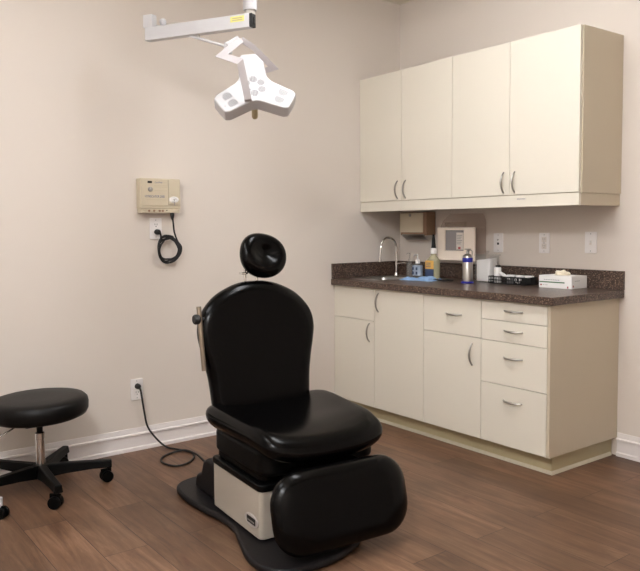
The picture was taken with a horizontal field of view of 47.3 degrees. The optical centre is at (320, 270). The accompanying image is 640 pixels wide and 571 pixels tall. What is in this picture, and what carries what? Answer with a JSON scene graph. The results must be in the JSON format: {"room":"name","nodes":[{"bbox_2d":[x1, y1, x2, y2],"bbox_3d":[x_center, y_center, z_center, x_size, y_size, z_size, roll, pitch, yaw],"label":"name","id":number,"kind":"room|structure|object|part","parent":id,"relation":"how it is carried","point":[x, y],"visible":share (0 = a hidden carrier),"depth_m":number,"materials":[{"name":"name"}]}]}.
{"room":"examination room","nodes":[
{"label":"examination room","id":0,"kind":"room"},
{"bbox_2d":[0,0,399,451],"bbox_3d":[-1.346,-0.388,3.940,4.950,2.854,0.100,-3,4,-37],"label":"wall","id":1,"kind":"structure","parent":0,"point":[90,107],"depth_m":4.18,"materials":[{"name":"beige paint"}]},
{"bbox_2d":[130,378,142,400],"bbox_3d":[-1.044,0.675,4.157,0.074,0.121,0.008,-3,4,-37],"label":"wall outlet","id":2,"kind":"object","parent":1,"relation":"attached to","point":[135,393],"visible":0.91,"depth_m":4.15,"materials":[{"name":"white plastic"}]},
{"bbox_2d":[149,218,161,238],"bbox_3d":[-0.942,-0.242,4.184,0.074,0.121,0.008,-3,4,-37],"label":"wall outlet","id":3,"kind":"object","parent":1,"relation":"attached to","point":[155,223],"visible":0.88,"depth_m":4.18,"materials":[{"name":"white plastic"}]},
{"bbox_2d":[136,178,179,212],"bbox_3d":[-0.915,-0.425,4.149,0.243,0.194,0.080,-3,4,-37],"label":"control unit","id":4,"kind":"object","parent":1,"relation":"attached to","point":[153,195],"visible":1,"depth_m":4.12,"materials":[{"name":"beige plastic"}]},
{"bbox_3d":[-0.930,-0.441,4.107,0.156,0.150,0.004,-3,4,-37],"label":"panel","id":5,"kind":"part","parent":4,"relation":"part of","materials":[{"name":"beige plastic"}]},
{"bbox_2d":[154,213,181,263],"bbox_3d":[-0.872,-0.185,4.198,0.155,0.293,0.059,-3,4,-33],"label":"power cord","id":6,"kind":"object","parent":4,"relation":"hanging from","point":[157,231],"visible":1,"depth_m":4.19,"materials":[{"name":"black rubber"}]},
{"bbox_3d":[-0.837,-0.447,4.176,0.068,0.142,0.007,-3,4,-37],"label":"panel","id":7,"kind":"part","parent":4,"relation":"part of","materials":[{"name":"beige plastic"}]},
{"bbox_2d":[0,392,334,474],"bbox_3d":[-1.548,0.987,3.790,4.135,0.129,0.016,-3,4,-37],"label":"baseboard","id":8,"kind":"structure","parent":1,"relation":"attached to","point":[139,438],"depth_m":4.12,"materials":[{"name":"white paint"}]},
{"bbox_2d":[0,422,639,570],"bbox_3d":[0.107,1.191,2.113,4.950,0.100,4.900,-3,4,-37],"label":"floor","id":9,"kind":"structure","parent":0,"point":[468,510],"depth_m":3.15,"materials":[{"name":"brown wood"}]},
{"bbox_2d":[0,496,9,519],"bbox_3d":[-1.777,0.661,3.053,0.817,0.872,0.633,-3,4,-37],"label":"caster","id":10,"kind":"object","parent":9,"relation":"on","point":[4,510],"visible":1,"depth_m":3.19,"materials":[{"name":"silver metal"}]},
{"bbox_2d":[0,387,113,509],"bbox_3d":[-1.364,0.837,3.545,0.657,0.456,0.659,-3,4,-37],"label":"stool","id":11,"kind":"object","parent":9,"relation":"on","point":[39,408],"visible":1,"depth_m":3.49,"materials":[{"name":"black leather"}]},
{"bbox_3d":[-1.538,0.974,3.635,0.304,0.062,0.051,1,4,20],"label":"leg","id":12,"kind":"part","parent":11,"relation":"part of","materials":[{"name":"black plastic"}]},
{"bbox_3d":[-1.479,0.986,3.430,0.051,0.062,0.304,2,4,38],"label":"leg","id":13,"kind":"part","parent":11,"relation":"part of","materials":[{"name":"black plastic"}]},
{"bbox_3d":[-1.368,0.771,3.560,0.029,0.066,0.029,-3,4,-37],"label":"post","id":14,"kind":"part","parent":11,"relation":"part of","materials":[{"name":"black plastic"}]},
{"bbox_3d":[-1.370,0.663,3.553,0.466,0.111,0.466,-3,4,-37],"label":"seat","id":15,"kind":"part","parent":11,"relation":"part of","materials":[{"name":"black leather"}]},
{"bbox_3d":[-1.265,0.985,3.422,0.051,0.062,0.304,-3,4,-34],"label":"leg","id":16,"kind":"part","parent":11,"relation":"part of","materials":[{"name":"black plastic"}]},
{"bbox_2d":[49,493,60,500],"bbox_3d":[-1.202,1.028,3.313,0.054,0.049,0.016,0,3,8],"label":"hood","id":17,"kind":"object","parent":11,"relation":"attached to","point":[52,496],"depth_m":3.30,"materials":[{"name":"black plastic"}]},
{"bbox_3d":[-1.364,0.966,3.754,0.051,0.062,0.304,0,3,1],"label":"leg","id":18,"kind":"part","parent":11,"relation":"part of","materials":[{"name":"black plastic"}]},
{"bbox_3d":[-1.193,0.973,3.626,0.304,0.062,0.051,-1,4,-17],"label":"leg","id":19,"kind":"part","parent":11,"relation":"part of","materials":[{"name":"black plastic"}]},
{"bbox_2d":[101,467,111,476],"bbox_3d":[-1.073,1.006,3.659,0.054,0.049,0.016,-3,4,-37],"label":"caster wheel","id":20,"kind":"object","parent":11,"relation":"attached to","point":[106,471],"depth_m":3.64,"materials":[{"name":"black plastic"}]},
{"bbox_2d":[135,383,204,466],"bbox_3d":[-0.763,0.844,3.960,0.231,0.388,0.660,-3,4,-37],"label":"power cord","id":21,"kind":"object","parent":9,"relation":"on","point":[137,386],"visible":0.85,"depth_m":4.12,"materials":[{"name":"black rubber"}]},
{"bbox_2d":[176,233,407,570],"bbox_3d":[-0.189,0.455,3.205,0.682,1.236,1.146,-3,4,-32],"label":"chair","id":22,"kind":"object","parent":9,"relation":"on","point":[294,476],"visible":1,"depth_m":2.99,"materials":[{"name":"black leather"}]},
{"bbox_3d":[-0.535,0.211,3.160,0.028,0.044,0.044,-3,4,-32],"label":"clamp knob","id":23,"kind":"part","parent":22,"relation":"part of","materials":[{"name":"black rubber"}]},
{"bbox_3d":[-0.515,0.295,3.163,0.021,0.280,0.054,-4,5,-44],"label":"rail","id":24,"kind":"part","parent":22,"relation":"part of","materials":[{"name":"beige"}]},
{"bbox_3d":[-0.329,0.944,3.495,0.470,0.175,0.277,-3,4,-32],"label":"motor","id":25,"kind":"part","parent":22,"relation":"part of","materials":[{"name":"black plastic"}]},
{"bbox_3d":[-0.283,0.351,3.340,0.586,0.609,0.163,-3,4,-32],"label":"backrest","id":26,"kind":"part","parent":22,"relation":"part of","materials":[{"name":"black leather"}]},
{"bbox_3d":[-0.186,1.057,3.242,0.682,0.030,1.141,-3,4,-32],"label":"foot plate","id":27,"kind":"part","parent":22,"relation":"part of","materials":[{"name":"black plastic"}]},
{"bbox_3d":[-0.118,0.731,3.142,0.540,0.100,0.500,-3,4,-32],"label":"seat frame","id":28,"kind":"part","parent":22,"relation":"part of","materials":[{"name":"black plastic"}]},
{"bbox_3d":[-0.107,0.656,3.119,0.624,0.153,0.636,-3,4,-32],"label":"seat","id":29,"kind":"part","parent":22,"relation":"part of","materials":[{"name":"black leather"}]},
{"bbox_3d":[0.012,0.807,2.938,0.300,0.090,0.160,-3,4,-32],"label":"leg rest arm","id":30,"kind":"part","parent":22,"relation":"part of","materials":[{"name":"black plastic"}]},
{"bbox_2d":[334,285,381,418],"bbox_3d":[0.455,0.529,5.022,0.645,0.872,0.414,-3,4,-37],"label":"base cabinet","id":31,"kind":"object","parent":9,"relation":"on","point":[353,306],"visible":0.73,"depth_m":4.83,"materials":[{"name":"beige laminate"}]},
{"bbox_3d":[0.228,0.210,4.834,0.019,0.208,0.412,-3,4,-37],"label":"panel","id":32,"kind":"part","parent":31,"relation":"part of","materials":[{"name":"beige laminate"}]},
{"bbox_3d":[0.231,0.594,4.857,0.019,0.556,0.412,-3,4,-37],"label":"door","id":33,"kind":"part","parent":31,"relation":"part of","materials":[{"name":"beige laminate"}]},
{"bbox_3d":[0.306,0.399,4.703,0.035,0.126,0.012,-3,4,-37],"label":"handle","id":34,"kind":"part","parent":31,"relation":"part of","materials":[{"name":"silver metal"}]},
{"bbox_2d":[374,289,430,433],"bbox_3d":[0.712,0.547,4.681,0.645,0.872,0.440,-3,4,-37],"label":"base cabinet","id":35,"kind":"object","parent":9,"relation":"on","point":[399,329],"visible":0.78,"depth_m":4.50,"materials":[{"name":"beige laminate"}]},
{"bbox_3d":[0.357,0.203,4.621,0.035,0.126,0.012,-3,4,-37],"label":"handle","id":36,"kind":"part","parent":35,"relation":"part of","materials":[{"name":"silver metal"}]},
{"bbox_2d":[424,294,487,451],"bbox_3d":[0.976,0.567,4.330,0.645,0.872,0.436,-3,4,-37],"label":"base cabinet","id":37,"kind":"object","parent":9,"relation":"on","point":[452,325],"visible":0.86,"depth_m":4.14,"materials":[{"name":"beige laminate"}]},
{"bbox_3d":[0.752,0.634,4.165,0.019,0.552,0.435,-3,4,-37],"label":"door","id":38,"kind":"part","parent":37,"relation":"part of","materials":[{"name":"beige laminate"}]},
{"bbox_3d":[0.750,0.250,4.142,0.019,0.212,0.435,-3,4,-37],"label":"drawer","id":39,"kind":"part","parent":37,"relation":"part of","materials":[{"name":"beige laminate"}]},
{"bbox_3d":[0.743,0.244,4.111,0.035,0.012,0.126,-3,4,-37],"label":"handle","id":40,"kind":"part","parent":37,"relation":"part of","materials":[{"name":"silver metal"}]},
{"bbox_3d":[0.826,0.462,4.014,0.035,0.126,0.012,-3,4,-37],"label":"handle","id":41,"kind":"part","parent":37,"relation":"part of","materials":[{"name":"silver metal"}]},
{"bbox_2d":[481,298,618,470],"bbox_3d":[1.240,0.586,3.979,0.645,0.872,0.440,-3,4,-37],"label":"base cabinet","id":42,"kind":"object","parent":9,"relation":"on","point":[549,374],"visible":0.96,"depth_m":3.80,"materials":[{"name":"beige laminate"}]},
{"bbox_2d":[331,261,624,305],"bbox_3d":[0.859,0.049,4.455,0.643,0.144,1.765,-3,4,-37],"label":"countertop","id":43,"kind":"structure","parent":42,"relation":"on","point":[601,284],"depth_m":4.25,"materials":[{"name":"brown stone"}]},
{"bbox_2d":[350,276,404,280],"bbox_3d":[0.414,0.128,4.969,0.330,0.159,0.305,-3,4,-37],"label":"sink","id":44,"kind":"object","parent":43,"relation":"in","point":[374,278],"visible":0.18,"depth_m":5.08,"materials":[{"name":"silver metal"}]},
{"bbox_2d":[379,237,406,276],"bbox_3d":[0.493,-0.096,5.075,0.210,0.282,0.085,-1,4,-17],"label":"faucet","id":45,"kind":"object","parent":43,"relation":"on","point":[396,274],"visible":1,"depth_m":5.09,"materials":[{"name":"silver metal"}]},
{"bbox_3d":[0.472,-0.105,5.062,0.167,0.263,0.015,-3,4,-37],"label":"spout","id":46,"kind":"part","parent":45,"relation":"part of","materials":[{"name":"silver metal"}]},
{"bbox_2d":[412,254,422,275],"bbox_3d":[0.671,-0.036,5.059,0.060,0.162,0.074,-3,4,-37],"label":"soap bottle","id":47,"kind":"object","parent":43,"relation":"on","point":[417,269],"visible":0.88,"depth_m":5.04,"materials":[{"name":"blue plastic"}]},
{"bbox_2d":[400,276,436,281],"bbox_3d":[0.669,0.048,4.793,0.182,0.026,0.259,-3,4,-37],"label":"cloth","id":48,"kind":"object","parent":43,"relation":"on","point":[423,278],"visible":0.98,"depth_m":4.77,"materials":[{"name":"blue fabric"}]},
{"bbox_2d":[425,234,439,278],"bbox_3d":[0.753,-0.092,4.848,0.072,0.298,0.092,-3,4,-37],"label":"squeeze bottle","id":49,"kind":"object","parent":43,"relation":"on","point":[432,264],"visible":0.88,"depth_m":4.83,"materials":[{"name":"beige plastic"}]},
{"bbox_2d":[434,279,453,280],"bbox_3d":[0.797,0.060,4.733,0.070,0.008,0.130,-3,4,-37],"label":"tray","id":50,"kind":"object","parent":43,"relation":"on","point":[434,279],"visible":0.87,"depth_m":4.72,"materials":[{"name":"black"}]},
{"bbox_2d":[461,249,473,283],"bbox_3d":[0.910,-0.030,4.509,0.082,0.213,0.082,-3,4,-37],"label":"canister","id":51,"kind":"object","parent":43,"relation":"on","point":[467,260],"visible":1,"depth_m":4.49,"materials":[{"name":"silver metal"}]},
{"bbox_2d":[488,275,537,285],"bbox_3d":[1.164,0.057,4.420,0.116,0.046,0.282,-3,4,-37],"label":"wire basket","id":52,"kind":"object","parent":43,"relation":"on","point":[490,276],"visible":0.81,"depth_m":4.35,"materials":[{"name":"black metal"}]},
{"bbox_2d":[494,265,501,282],"bbox_3d":[1.093,0.019,4.494,0.045,0.109,0.045,-3,4,-37],"label":"bottle","id":53,"kind":"object","parent":52,"relation":"in","point":[497,269],"visible":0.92,"depth_m":4.48,"materials":[{"name":"white plastic"}]},
{"bbox_2d":[505,277,534,283],"bbox_3d":[1.206,0.058,4.410,0.045,0.037,0.198,-3,4,-37],"label":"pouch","id":54,"kind":"object","parent":52,"relation":"in","point":[520,277],"visible":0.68,"depth_m":4.36,"materials":[{"name":"black plastic"}]},
{"bbox_2d":[539,270,586,288],"bbox_3d":[1.376,0.045,4.141,0.146,0.101,0.214,-3,4,-37],"label":"tissue box","id":55,"kind":"object","parent":43,"relation":"on","point":[562,279],"visible":1,"depth_m":4.09,"materials":[{"name":"white cardboard"}]},
{"bbox_3d":[1.051,-0.028,4.600,0.112,0.196,0.140,-3,4,-37],"label":"clear jar","id":56,"kind":"object","parent":43,"relation":"on","visible":0},
{"bbox_2d":[477,257,496,281],"bbox_3d":[1.051,-0.010,4.601,0.082,0.148,0.105,-3,4,-37],"label":"gauze","id":57,"kind":"object","parent":56,"relation":"in","point":[485,267],"visible":0.83,"depth_m":4.56,"materials":[{"name":"white paper"}]},
{"bbox_2d":[378,418,611,474],"bbox_3d":[0.877,0.983,4.550,0.542,0.016,1.716,-3,4,-37],"label":"trim","id":58,"kind":"structure","parent":42,"relation":"attached to","point":[601,456],"depth_m":3.99,"materials":[{"name":"beige"}]},
{"bbox_3d":[0.994,0.689,3.806,0.035,0.012,0.126,-3,4,-37],"label":"handle","id":59,"kind":"part","parent":42,"relation":"part of","materials":[{"name":"silver metal"}]},
{"bbox_3d":[0.993,0.459,3.792,0.035,0.012,0.126,-3,4,-37],"label":"handle","id":60,"kind":"part","parent":42,"relation":"part of","materials":[{"name":"silver metal"}]},
{"bbox_3d":[0.992,0.317,3.784,0.035,0.012,0.126,-3,4,-37],"label":"handle","id":61,"kind":"part","parent":42,"relation":"part of","materials":[{"name":"silver metal"}]},
{"bbox_3d":[0.991,0.212,3.777,0.035,0.012,0.126,-3,4,-37],"label":"handle","id":62,"kind":"part","parent":42,"relation":"part of","materials":[{"name":"silver metal"}]},
{"bbox_3d":[1.012,0.769,3.828,0.019,0.320,0.420,-3,4,-37],"label":"drawer","id":63,"kind":"part","parent":42,"relation":"part of","materials":[{"name":"beige laminate"}]},
{"bbox_3d":[1.010,0.493,3.812,0.019,0.227,0.420,-3,4,-37],"label":"drawer","id":64,"kind":"part","parent":42,"relation":"part of","materials":[{"name":"beige laminate"}]},
{"bbox_3d":[1.009,0.323,3.802,0.019,0.108,0.420,-3,4,-37],"label":"drawer","id":65,"kind":"part","parent":42,"relation":"part of","materials":[{"name":"beige laminate"}]},
{"bbox_3d":[1.008,0.215,3.795,0.019,0.103,0.420,-3,4,-37],"label":"drawer","id":66,"kind":"part","parent":42,"relation":"part of","materials":[{"name":"beige laminate"}]},
{"bbox_2d":[381,0,411,4],"bbox_3d":[0.087,-1.757,1.937,4.950,0.100,4.900,-3,4,-37],"label":"ceiling","id":67,"kind":"structure","parent":0,"point":[399,2],"depth_m":5.16,"materials":[{"name":"beige paint"}]},
{"bbox_2d":[143,0,295,119],"bbox_3d":[-0.517,-1.240,3.405,0.814,1.097,0.303,1,4,16],"label":"light","id":68,"kind":"object","parent":67,"relation":"hanging from","point":[253,90],"visible":1,"depth_m":3.37,"materials":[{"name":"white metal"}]},
{"bbox_3d":[-0.625,-1.133,3.523,0.471,0.181,0.012,2,4,33],"label":"balance arm","id":69,"kind":"part","parent":68,"relation":"part of","materials":[{"name":"white metal"}]},
{"bbox_3d":[-0.591,-1.165,3.508,0.596,0.067,0.040,1,4,25],"label":"radial arm","id":70,"kind":"part","parent":68,"relation":"part of","materials":[{"name":"white metal"}]},
{"bbox_3d":[-0.312,-0.768,3.461,0.036,0.086,0.122,-1,3,-6],"label":"handle","id":71,"kind":"part","parent":68,"relation":"part of","materials":[{"name":"beige plastic"}]},
{"bbox_2d":[400,0,639,454],"bbox_3d":[2.035,-0.383,3.480,0.100,2.854,4.700,-3,4,-37],"label":"wall","id":72,"kind":"structure","parent":0,"point":[430,30],"depth_m":4.26,"materials":[{"name":"beige paint"}]},
{"bbox_2d":[360,57,452,202],"bbox_3d":[0.673,-0.883,4.832,0.411,0.842,0.858,-3,4,-37],"label":"upper cabinet","id":73,"kind":"object","parent":72,"relation":"attached to","point":[406,114],"visible":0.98,"depth_m":4.69,"materials":[{"name":"beige laminate"}]},
{"bbox_3d":[0.409,-0.888,4.909,0.019,0.839,0.416,-3,4,-37],"label":"door","id":74,"kind":"part","parent":73,"relation":"part of","materials":[{"name":"beige laminate"}]},
{"bbox_3d":[0.495,-0.530,4.778,0.035,0.122,0.012,-3,4,-37],"label":"handle","id":75,"kind":"part","parent":73,"relation":"part of","materials":[{"name":"silver metal"}]},
{"bbox_3d":[0.541,-0.527,4.718,0.035,0.122,0.012,-3,4,-37],"label":"handle","id":76,"kind":"part","parent":73,"relation":"part of","materials":[{"name":"silver metal"}]},
{"bbox_3d":[0.667,-0.869,4.566,0.019,0.839,0.437,-3,4,-37],"label":"door","id":77,"kind":"part","parent":73,"relation":"part of","materials":[{"name":"beige laminate"}]},
{"bbox_2d":[361,192,619,211],"bbox_3d":[0.950,-0.412,4.523,0.377,0.064,1.727,-3,4,-37],"label":"valance","id":78,"kind":"object","parent":73,"relation":"attached to","point":[558,199],"visible":1,"depth_m":4.12,"materials":[{"name":"beige laminate"}]},
{"bbox_2d":[400,212,434,239],"bbox_3d":[0.680,-0.313,5.117,0.103,0.193,0.256,-3,4,-37],"label":"dispenser","id":79,"kind":"object","parent":72,"relation":"attached to","point":[413,225],"visible":0.99,"depth_m":5.05,"materials":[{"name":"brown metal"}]},
{"bbox_2d":[438,227,475,260],"bbox_3d":[0.928,-0.220,4.768,0.134,0.305,0.317,-3,4,-37],"label":"dispenser","id":80,"kind":"object","parent":72,"relation":"attached to","point":[450,239],"visible":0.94,"depth_m":4.73,"materials":[{"name":"beige plastic"}]},
{"bbox_2d":[494,233,502,251],"bbox_3d":[1.124,-0.177,4.613,0.012,0.121,0.074,-3,4,-37],"label":"jack plate","id":81,"kind":"object","parent":72,"relation":"attached to","point":[498,237],"visible":1,"depth_m":4.61,"materials":[{"name":"white plastic"}]},
{"bbox_2d":[400,261,624,289],"bbox_3d":[1.108,0.016,4.641,0.019,0.104,1.765,-3,4,-37],"label":"backsplash","id":82,"kind":"structure","parent":72,"relation":"attached to","point":[597,279],"depth_m":4.36,"materials":[{"name":"brown stone"}]},
{"bbox_2d":[452,24,623,197],"bbox_3d":[1.194,-0.846,4.140,0.411,0.842,0.874,-3,4,-37],"label":"upper cabinet","id":83,"kind":"object","parent":72,"relation":"attached to","point":[542,113],"visible":0.99,"depth_m":3.90,"materials":[{"name":"beige laminate"}]},
{"bbox_3d":[0.928,-0.850,4.220,0.019,0.839,0.426,-3,4,-37],"label":"door","id":84,"kind":"part","parent":83,"relation":"part of","materials":[{"name":"beige laminate"}]},
{"bbox_3d":[1.017,-0.492,4.085,0.035,0.122,0.012,-3,4,-37],"label":"handle","id":85,"kind":"part","parent":83,"relation":"part of","materials":[{"name":"silver metal"}]},
{"bbox_3d":[1.063,-0.489,4.025,0.035,0.122,0.012,-3,4,-37],"label":"handle","id":86,"kind":"part","parent":83,"relation":"part of","materials":[{"name":"silver metal"}]},
{"bbox_3d":[1.190,-0.831,3.873,0.019,0.839,0.438,-3,4,-37],"label":"door","id":87,"kind":"part","parent":83,"relation":"part of","materials":[{"name":"beige laminate"}]},
{"bbox_2d":[539,233,549,252],"bbox_3d":[1.332,-0.165,4.340,0.008,0.121,0.074,-3,4,-37],"label":"wall outlet","id":88,"kind":"object","parent":72,"relation":"attached to","point":[544,238],"visible":1,"depth_m":4.33,"materials":[{"name":"white plastic"}]},
{"bbox_2d":[585,232,596,252],"bbox_3d":[1.513,-0.158,4.091,0.018,0.121,0.074,-3,4,-37],"label":"light switch","id":89,"kind":"object","parent":72,"relation":"attached to","point":[590,237],"visible":1,"depth_m":4.09,"materials":[{"name":"white plastic"}]},
{"bbox_2d":[616,432,639,461],"bbox_3d":[2.520,1.018,2.832,0.016,0.129,2.960,-3,4,-37],"label":"baseboard","id":90,"kind":"structure","parent":72,"relation":"attached to","point":[628,446],"depth_m":3.96,"materials":[{"name":"white paint"}]}
]}

